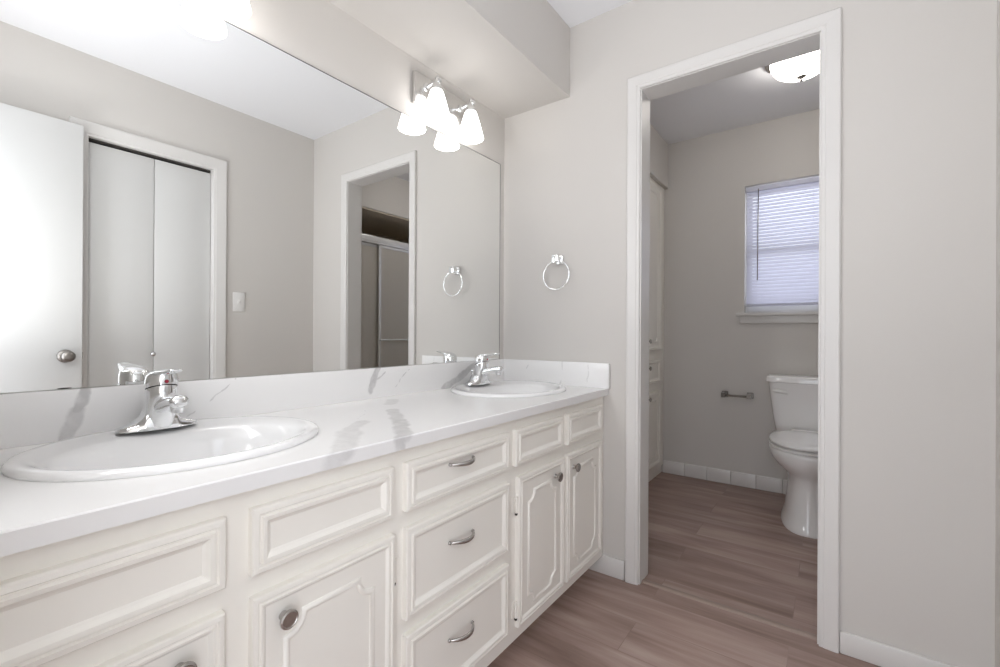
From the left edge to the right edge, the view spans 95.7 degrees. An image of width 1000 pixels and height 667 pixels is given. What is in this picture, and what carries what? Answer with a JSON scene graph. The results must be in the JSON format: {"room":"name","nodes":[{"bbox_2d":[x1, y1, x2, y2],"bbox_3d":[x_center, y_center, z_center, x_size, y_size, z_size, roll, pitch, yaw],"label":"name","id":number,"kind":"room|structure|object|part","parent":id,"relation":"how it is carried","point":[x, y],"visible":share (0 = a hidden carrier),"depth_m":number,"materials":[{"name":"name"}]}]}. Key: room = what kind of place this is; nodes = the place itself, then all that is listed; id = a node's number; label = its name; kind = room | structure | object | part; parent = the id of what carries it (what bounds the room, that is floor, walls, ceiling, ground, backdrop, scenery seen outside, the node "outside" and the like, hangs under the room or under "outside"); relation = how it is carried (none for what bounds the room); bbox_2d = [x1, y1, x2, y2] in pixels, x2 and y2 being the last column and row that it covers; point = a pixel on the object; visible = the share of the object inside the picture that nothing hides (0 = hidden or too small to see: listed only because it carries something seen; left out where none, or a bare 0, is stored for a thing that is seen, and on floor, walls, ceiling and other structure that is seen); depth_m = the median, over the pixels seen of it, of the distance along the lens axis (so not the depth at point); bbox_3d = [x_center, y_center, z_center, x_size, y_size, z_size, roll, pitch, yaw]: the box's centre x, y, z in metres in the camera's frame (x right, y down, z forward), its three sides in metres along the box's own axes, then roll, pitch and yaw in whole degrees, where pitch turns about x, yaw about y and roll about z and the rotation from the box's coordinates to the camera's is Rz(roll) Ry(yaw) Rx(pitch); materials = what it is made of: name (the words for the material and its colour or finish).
{"room":"bathroom","nodes":[
{"label":"bathroom","id":0,"kind":"room"},
{"bbox_2d":[0,0,504,393],"bbox_3d":[-0.581,-0.185,1.552,0.120,2.425,2.085,0,0,36],"label":"wall","id":1,"kind":"structure","parent":0,"point":[318,33],"depth_m":1.56,"materials":[{"name":"white paint"}]},
{"bbox_2d":[201,0,250,19],"bbox_3d":[-0.768,-0.934,1.079,0.130,0.189,0.336,0,0,36],"label":"vanity light","id":2,"kind":"object","parent":1,"relation":"attached to","point":[229,9],"visible":1,"depth_m":1.20,"materials":[{"name":"white glass"}]},
{"bbox_2d":[0,0,500,392],"bbox_3d":[-0.541,-0.360,1.500,0.004,0.963,1.834,0,0,36],"label":"wall mirror","id":3,"kind":"object","parent":1,"relation":"attached to","point":[180,188],"visible":1,"depth_m":1.19,"materials":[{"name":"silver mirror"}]},
{"bbox_2d":[0,359,503,448],"bbox_3d":[-0.527,0.176,1.509,0.018,0.107,1.876,0,0,36],"label":"backsplash","id":4,"kind":"structure","parent":1,"relation":"attached to","point":[35,417],"depth_m":1.20,"materials":[{"name":"white stone"}]},
{"bbox_2d":[412,70,483,143],"bbox_3d":[-0.194,-0.932,1.868,0.130,0.189,0.336,0,0,36],"label":"vanity light","id":5,"kind":"object","parent":1,"relation":"attached to","point":[441,107],"visible":1,"depth_m":1.82,"materials":[{"name":"white glass"}]},
{"bbox_3d":[-0.263,-0.985,1.789,0.078,0.032,0.032,0,0,36],"label":"arm","id":6,"kind":"part","parent":5,"relation":"part of","materials":[{"name":"silver metal"}]},
{"bbox_3d":[-0.249,-0.896,1.778,0.113,0.117,0.113,0,0,36],"label":"lamp shade","id":7,"kind":"part","parent":5,"relation":"part of","materials":[{"name":"white glass"}]},
{"bbox_3d":[-0.140,-0.984,1.958,0.078,0.032,0.032,0,0,36],"label":"arm","id":8,"kind":"part","parent":5,"relation":"part of","materials":[{"name":"silver metal"}]},
{"bbox_3d":[-0.126,-0.895,1.947,0.113,0.117,0.113,0,0,36],"label":"lamp shade","id":9,"kind":"part","parent":5,"relation":"part of","materials":[{"name":"white glass"}]},
{"bbox_2d":[327,0,569,118],"bbox_3d":[-0.382,-1.240,1.410,0.364,0.314,1.880,0,0,36],"label":"soffit","id":10,"kind":"structure","parent":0,"point":[512,57],"depth_m":1.75,"materials":[{"name":"white paint"}]},
{"bbox_2d":[650,123,667,188],"bbox_3d":[0.707,-0.191,2.844,0.244,2.455,1.519,0,0,36],"label":"wall","id":11,"kind":"structure","parent":0,"point":[658,145],"depth_m":3.20,"materials":[{"name":"white paint"}]},
{"bbox_2d":[487,472,879,666],"bbox_3d":[0.575,1.062,0.812,2.870,0.060,5.200,0,0,36],"label":"floor","id":12,"kind":"structure","parent":0,"point":[729,545],"depth_m":1.75,"materials":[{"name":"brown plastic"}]},
{"bbox_2d":[0,396,603,666],"bbox_3d":[-0.304,0.645,1.343,0.572,0.767,1.876,0,0,36],"label":"vanity cabinet","id":13,"kind":"object","parent":12,"relation":"on","point":[440,553],"visible":1,"depth_m":0.90,"materials":[{"name":"white paint"}]},
{"bbox_3d":[-0.534,0.349,0.593,0.018,0.112,0.322,0,0,36],"label":"false drawer","id":14,"kind":"part","parent":13,"relation":"part of","materials":[{"name":"white paint"}]},
{"bbox_3d":[-0.534,0.675,0.596,0.017,0.465,0.313,0,0,36],"label":"door","id":15,"kind":"part","parent":13,"relation":"part of","materials":[{"name":"white paint"}]},
{"bbox_3d":[-0.466,0.496,0.664,0.024,0.033,0.033,0,0,36],"label":"knob","id":16,"kind":"part","parent":13,"relation":"part of","materials":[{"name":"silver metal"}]},
{"bbox_3d":[-0.373,0.497,0.792,0.024,0.033,0.033,0,0,36],"label":"knob","id":17,"kind":"part","parent":13,"relation":"part of","materials":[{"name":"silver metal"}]},
{"bbox_2d":[0,359,609,556],"bbox_3d":[-0.306,0.191,1.348,0.564,0.136,1.876,0,0,36],"label":"countertop","id":18,"kind":"structure","parent":13,"relation":"on","point":[365,413],"depth_m":1.02,"materials":[{"name":"white stone"}]},
{"bbox_2d":[0,416,318,481],"bbox_3d":[-0.648,0.296,0.940,0.452,0.164,0.524,0,0,36],"label":"sink","id":19,"kind":"object","parent":18,"relation":"in","point":[209,442],"visible":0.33,"depth_m":0.95,"materials":[{"name":"white ceramic"}]},
{"bbox_2d":[115,368,196,433],"bbox_3d":[-0.748,0.146,1.014,0.170,0.140,0.153,0,0,36],"label":"faucet","id":20,"kind":"object","parent":19,"relation":"on","point":[162,402],"visible":1,"depth_m":1.00,"materials":[{"name":"silver metal"}]},
{"bbox_3d":[-0.769,0.108,1.029,0.063,0.050,0.063,0,0,36],"label":"handle","id":21,"kind":"part","parent":20,"relation":"part of","materials":[{"name":"silver metal"}]},
{"bbox_3d":[-0.744,0.087,1.011,0.112,0.024,0.054,0,0,36],"label":"lever","id":22,"kind":"part","parent":20,"relation":"part of","materials":[{"name":"silver metal"}]},
{"bbox_3d":[-0.723,0.157,0.995,0.107,0.049,0.041,0,0,36],"label":"spout","id":23,"kind":"part","parent":20,"relation":"part of","materials":[{"name":"silver metal"}]},
{"bbox_2d":[450,381,565,397],"bbox_3d":[0.038,0.301,1.880,0.452,0.164,0.524,0,0,36],"label":"sink","id":24,"kind":"object","parent":18,"relation":"in","point":[495,389],"visible":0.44,"depth_m":1.98,"materials":[{"name":"white ceramic"}]},
{"bbox_2d":[465,352,503,385],"bbox_3d":[-0.059,0.151,1.961,0.170,0.140,0.153,0,0,36],"label":"faucet","id":25,"kind":"object","parent":24,"relation":"on","point":[482,369],"visible":1,"depth_m":1.95,"materials":[{"name":"silver metal"}]},
{"bbox_3d":[-0.080,0.113,1.977,0.063,0.050,0.063,0,0,36],"label":"handle","id":26,"kind":"part","parent":25,"relation":"part of","materials":[{"name":"silver metal"}]},
{"bbox_3d":[-0.054,0.093,1.959,0.112,0.024,0.054,0,0,36],"label":"lever","id":27,"kind":"part","parent":25,"relation":"part of","materials":[{"name":"silver metal"}]},
{"bbox_3d":[-0.034,0.162,1.943,0.107,0.049,0.041,0,0,36],"label":"spout","id":28,"kind":"part","parent":25,"relation":"part of","materials":[{"name":"silver metal"}]},
{"bbox_3d":[-0.327,0.350,0.878,0.018,0.112,0.303,0,0,36],"label":"false drawer","id":29,"kind":"part","parent":13,"relation":"part of","materials":[{"name":"white paint"}]},
{"bbox_3d":[-0.328,0.677,0.880,0.017,0.465,0.306,0,0,36],"label":"door","id":30,"kind":"part","parent":13,"relation":"part of","materials":[{"name":"white paint"}]},
{"bbox_3d":[-0.323,0.685,0.877,0.006,0.371,0.199,0,0,36],"label":"panel moulding","id":31,"kind":"part","parent":13,"relation":"part of","materials":[{"name":"white paint"}]},
{"bbox_3d":[-0.097,0.798,1.196,0.018,0.214,0.409,0,0,36],"label":"drawer","id":32,"kind":"part","parent":13,"relation":"part of","materials":[{"name":"white paint"}]},
{"bbox_3d":[-0.096,0.551,1.197,0.018,0.209,0.409,0,0,36],"label":"drawer","id":33,"kind":"part","parent":13,"relation":"part of","materials":[{"name":"white paint"}]},
{"bbox_3d":[-0.095,0.352,1.197,0.018,0.112,0.409,0,0,36],"label":"drawer","id":34,"kind":"part","parent":13,"relation":"part of","materials":[{"name":"white paint"}]},
{"bbox_3d":[-0.091,0.780,1.178,0.032,0.012,0.102,0,0,36],"label":"handle","id":35,"kind":"part","parent":13,"relation":"part of","materials":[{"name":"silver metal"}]},
{"bbox_3d":[-0.089,0.533,1.179,0.032,0.012,0.102,0,0,36],"label":"handle","id":36,"kind":"part","parent":13,"relation":"part of","materials":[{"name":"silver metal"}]},
{"bbox_3d":[-0.088,0.334,1.179,0.032,0.012,0.102,0,0,36],"label":"handle","id":37,"kind":"part","parent":13,"relation":"part of","materials":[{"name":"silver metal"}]},
{"bbox_3d":[0.135,0.354,1.514,0.018,0.112,0.302,0,0,36],"label":"false drawer","id":38,"kind":"part","parent":13,"relation":"part of","materials":[{"name":"white paint"}]},
{"bbox_3d":[0.141,0.680,1.525,0.017,0.465,0.296,0,0,36],"label":"door","id":39,"kind":"part","parent":13,"relation":"part of","materials":[{"name":"white paint"}]},
{"bbox_3d":[0.146,0.689,1.521,0.006,0.371,0.189,0,0,36],"label":"panel moulding","id":40,"kind":"part","parent":13,"relation":"part of","materials":[{"name":"white paint"}]},
{"bbox_3d":[0.205,0.501,1.586,0.024,0.033,0.033,0,0,36],"label":"knob","id":41,"kind":"part","parent":13,"relation":"part of","materials":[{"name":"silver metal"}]},
{"bbox_3d":[0.286,0.502,1.698,0.024,0.033,0.033,0,0,36],"label":"knob","id":42,"kind":"part","parent":13,"relation":"part of","materials":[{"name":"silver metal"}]},
{"bbox_3d":[0.333,0.682,1.788,0.017,0.465,0.309,0,0,36],"label":"door","id":43,"kind":"part","parent":13,"relation":"part of","materials":[{"name":"white paint"}]},
{"bbox_3d":[0.336,0.355,1.790,0.018,0.112,0.307,0,0,36],"label":"false drawer","id":44,"kind":"part","parent":13,"relation":"part of","materials":[{"name":"white paint"}]},
{"bbox_3d":[0.337,0.690,1.785,0.006,0.371,0.202,0,0,36],"label":"panel moulding","id":45,"kind":"part","parent":13,"relation":"part of","materials":[{"name":"white paint"}]},
{"bbox_2d":[648,177,663,481],"bbox_3d":[0.888,-0.024,3.085,0.251,2.123,0.910,0,0,36],"label":"linen cabinet","id":46,"kind":"object","parent":12,"relation":"on","point":[656,265],"visible":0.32,"depth_m":3.22,"materials":[{"name":"white paint"}]},
{"bbox_3d":[1.064,0.671,3.152,0.006,0.418,0.238,0,0,36],"label":"panel moulding","id":47,"kind":"part","parent":46,"relation":"part of","materials":[{"name":"white paint"}]},
{"bbox_3d":[1.070,-0.463,3.154,0.006,1.059,0.238,0,0,36],"label":"panel moulding","id":48,"kind":"part","parent":46,"relation":"part of","materials":[{"name":"white paint"}]},
{"bbox_3d":[0.959,0.265,3.014,0.018,0.165,0.695,0,0,36],"label":"drawer","id":49,"kind":"part","parent":46,"relation":"part of","materials":[{"name":"white paint"}]},
{"bbox_3d":[1.059,0.671,3.155,0.017,0.525,0.345,0,0,36],"label":"door","id":50,"kind":"part","parent":46,"relation":"part of","materials":[{"name":"white paint"}]},
{"bbox_3d":[1.065,-0.463,3.157,0.017,1.166,0.345,0,0,36],"label":"door","id":51,"kind":"part","parent":46,"relation":"part of","materials":[{"name":"white paint"}]},
{"bbox_2d":[766,374,817,538],"bbox_3d":[1.750,0.651,2.559,0.468,0.781,0.716,0,0,36],"label":"toilet","id":52,"kind":"object","parent":12,"relation":"on","point":[793,444],"visible":0.61,"depth_m":2.46,"materials":[{"name":"white ceramic"}]},
{"bbox_3d":[1.708,0.353,2.756,0.080,0.033,0.027,0,0,36],"label":"flush lever","id":53,"kind":"part","parent":52,"relation":"part of","materials":[{"name":"white plastic"}]},
{"bbox_3d":[1.896,0.281,2.757,0.468,0.040,0.228,0,0,36],"label":"tank lid","id":54,"kind":"part","parent":52,"relation":"part of","materials":[{"name":"white ceramic"}]},
{"bbox_3d":[1.686,0.611,2.470,0.384,0.014,0.496,0,0,36],"label":"seat","id":55,"kind":"part","parent":52,"relation":"part of","materials":[{"name":"white ceramic"}]},
{"bbox_3d":[1.897,0.459,2.759,0.440,0.315,0.206,0,0,36],"label":"tank","id":56,"kind":"part","parent":52,"relation":"part of","materials":[{"name":"white ceramic"}]},
{"bbox_3d":[1.686,0.584,2.471,0.382,0.026,0.495,0,0,36],"label":"seat lid","id":57,"kind":"part","parent":52,"relation":"part of","materials":[{"name":"white ceramic"}]},
{"bbox_2d":[547,0,819,143],"bbox_3d":[1.017,-1.450,1.414,2.860,0.120,3.730,0,0,36],"label":"ceiling","id":58,"kind":"structure","parent":0,"point":[755,96],"depth_m":2.76,"materials":[{"name":"white paint"}]},
{"bbox_2d":[765,50,819,81],"bbox_3d":[1.532,-1.347,2.300,0.328,0.136,0.328,0,0,36],"label":"ceiling light","id":59,"kind":"object","parent":58,"relation":"attached to","point":[800,68],"visible":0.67,"depth_m":2.27,"materials":[{"name":"white glass"}]},
{"bbox_2d":[661,109,818,492],"bbox_3d":[2.158,-0.184,2.802,2.640,2.455,0.120,0,0,36],"label":"wall","id":60,"kind":"structure","parent":0,"point":[708,352],"depth_m":3.17,"materials":[{"name":"white paint"}]},
{"bbox_2d":[663,460,786,493],"bbox_3d":[1.854,0.996,2.935,1.559,0.093,0.011,0,0,36],"label":"baseboard","id":61,"kind":"structure","parent":60,"relation":"attached to","point":[764,483],"depth_m":3.13,"materials":[{"name":"white tile"}]},
{"bbox_2d":[721,391,753,398],"bbox_3d":[1.607,0.419,3.076,0.195,0.040,0.078,0,0,36],"label":"toilet paper holder","id":62,"kind":"object","parent":60,"relation":"attached to","point":[723,393],"visible":1,"depth_m":3.05,"materials":[{"name":"silver metal"}]},
{"bbox_3d":[1.545,0.419,3.122,0.040,0.040,0.078,0,0,36],"label":"post","id":63,"kind":"part","parent":62,"relation":"part of","materials":[{"name":"silver metal"}]},
{"bbox_3d":[1.670,0.420,3.030,0.040,0.040,0.078,0,0,36],"label":"post","id":64,"kind":"part","parent":62,"relation":"part of","materials":[{"name":"silver metal"}]},
{"bbox_2d":[736,185,818,322],"bbox_3d":[1.999,-0.534,2.888,0.864,0.934,0.140,0,0,36],"label":"window","id":65,"kind":"structure","parent":60,"relation":"in","point":[794,313],"depth_m":2.98,"materials":[{"name":"white plastic"}]},
{"bbox_3d":[1.982,-0.128,2.867,0.864,0.022,0.090,0,0,36],"label":"sill","id":66,"kind":"part","parent":65,"relation":"part of","materials":[{"name":"white paint"}]},
{"bbox_3d":[2.034,-0.762,2.934,0.742,0.450,0.020,0,0,36],"label":"sash","id":67,"kind":"part","parent":65,"relation":"part of","materials":[{"name":"white plastic"}]},
{"bbox_2d":[746,176,818,306],"bbox_3d":[1.986,-0.587,2.869,0.758,0.809,0.044,0,0,36],"label":"window blind","id":68,"kind":"object","parent":65,"relation":"attached to","point":[787,295],"visible":0.61,"depth_m":2.97,"materials":[{"name":"white plastic"}]},
{"bbox_3d":[1.736,-0.585,3.060,0.001,0.774,0.022,0,0,36],"label":"ladder cord","id":69,"kind":"part","parent":68,"relation":"part of","materials":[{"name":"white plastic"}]},
{"bbox_3d":[1.988,-0.191,2.874,0.752,0.018,0.022,0,0,36],"label":"rail","id":70,"kind":"part","parent":68,"relation":"part of","materials":[{"name":"white plastic"}]},
{"bbox_3d":[1.990,-0.584,2.875,0.001,0.774,0.022,0,0,36],"label":"ladder cord","id":71,"kind":"part","parent":68,"relation":"part of","materials":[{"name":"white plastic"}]},
{"bbox_3d":[2.018,-0.365,2.915,0.742,0.424,0.020,0,0,36],"label":"sash","id":72,"kind":"part","parent":65,"relation":"part of","materials":[{"name":"white plastic"}]},
{"bbox_2d":[503,0,996,666],"bbox_3d":[1.157,-0.176,1.512,2.740,2.425,0.105,0,0,36],"label":"wall","id":73,"kind":"structure","parent":0,"point":[919,77],"depth_m":1.42,"materials":[{"name":"white paint"}]},
{"bbox_2d":[543,255,569,289],"bbox_3d":[0.261,-0.277,2.067,0.138,0.161,0.052,0,0,36],"label":"towel ring","id":74,"kind":"object","parent":73,"relation":"attached to","point":[557,259],"visible":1,"depth_m":2.05,"materials":[{"name":"silver metal"}]},
{"bbox_3d":[0.262,-0.339,2.067,0.038,0.038,0.052,0,0,36],"label":"wall post","id":75,"kind":"part","parent":74,"relation":"part of","materials":[{"name":"silver metal"}]},
{"bbox_2d":[589,554,624,579],"bbox_3d":[0.447,0.992,1.949,0.184,0.082,0.013,0,0,36],"label":"baseboard","id":76,"kind":"structure","parent":73,"relation":"attached to","point":[611,566],"depth_m":1.93,"materials":[{"name":"white paint"}]},
{"bbox_2d":[641,579,816,639],"bbox_3d":[0.838,1.032,1.716,0.598,0.006,0.032,0,0,36],"label":"threshold","id":77,"kind":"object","parent":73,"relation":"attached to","point":[675,591],"depth_m":1.68,"materials":[{"name":"beige wood"}]},
{"bbox_2d":[625,7,841,652],"bbox_3d":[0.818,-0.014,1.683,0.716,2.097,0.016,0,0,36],"label":"trim","id":78,"kind":"structure","parent":73,"relation":"attached to","point":[829,23],"depth_m":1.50,"materials":[{"name":"white paint"}]},
{"bbox_2d":[650,50,817,100],"bbox_3d":[0.889,-0.013,1.781,0.716,2.097,0.016,0,0,36],"label":"trim","id":79,"kind":"structure","parent":73,"relation":"attached to","point":[817,50],"depth_m":1.75,"materials":[{"name":"white paint"}]},
{"bbox_2d":[839,630,956,666],"bbox_3d":[1.245,1.001,1.369,0.349,0.071,0.013,0,0,36],"label":"baseboard","id":80,"kind":"structure","parent":73,"relation":"attached to","point":[855,646],"depth_m":1.41,"materials":[{"name":"white paint"}]},
{"bbox_2d":[995,0,999,666],"bbox_3d":[0.858,-0.180,0.441,0.110,2.425,1.980,0,0,36],"label":"wall","id":81,"kind":"structure","parent":0,"point":[997,494],"depth_m":1.26,"materials":[{"name":"white paint"}]}
]}

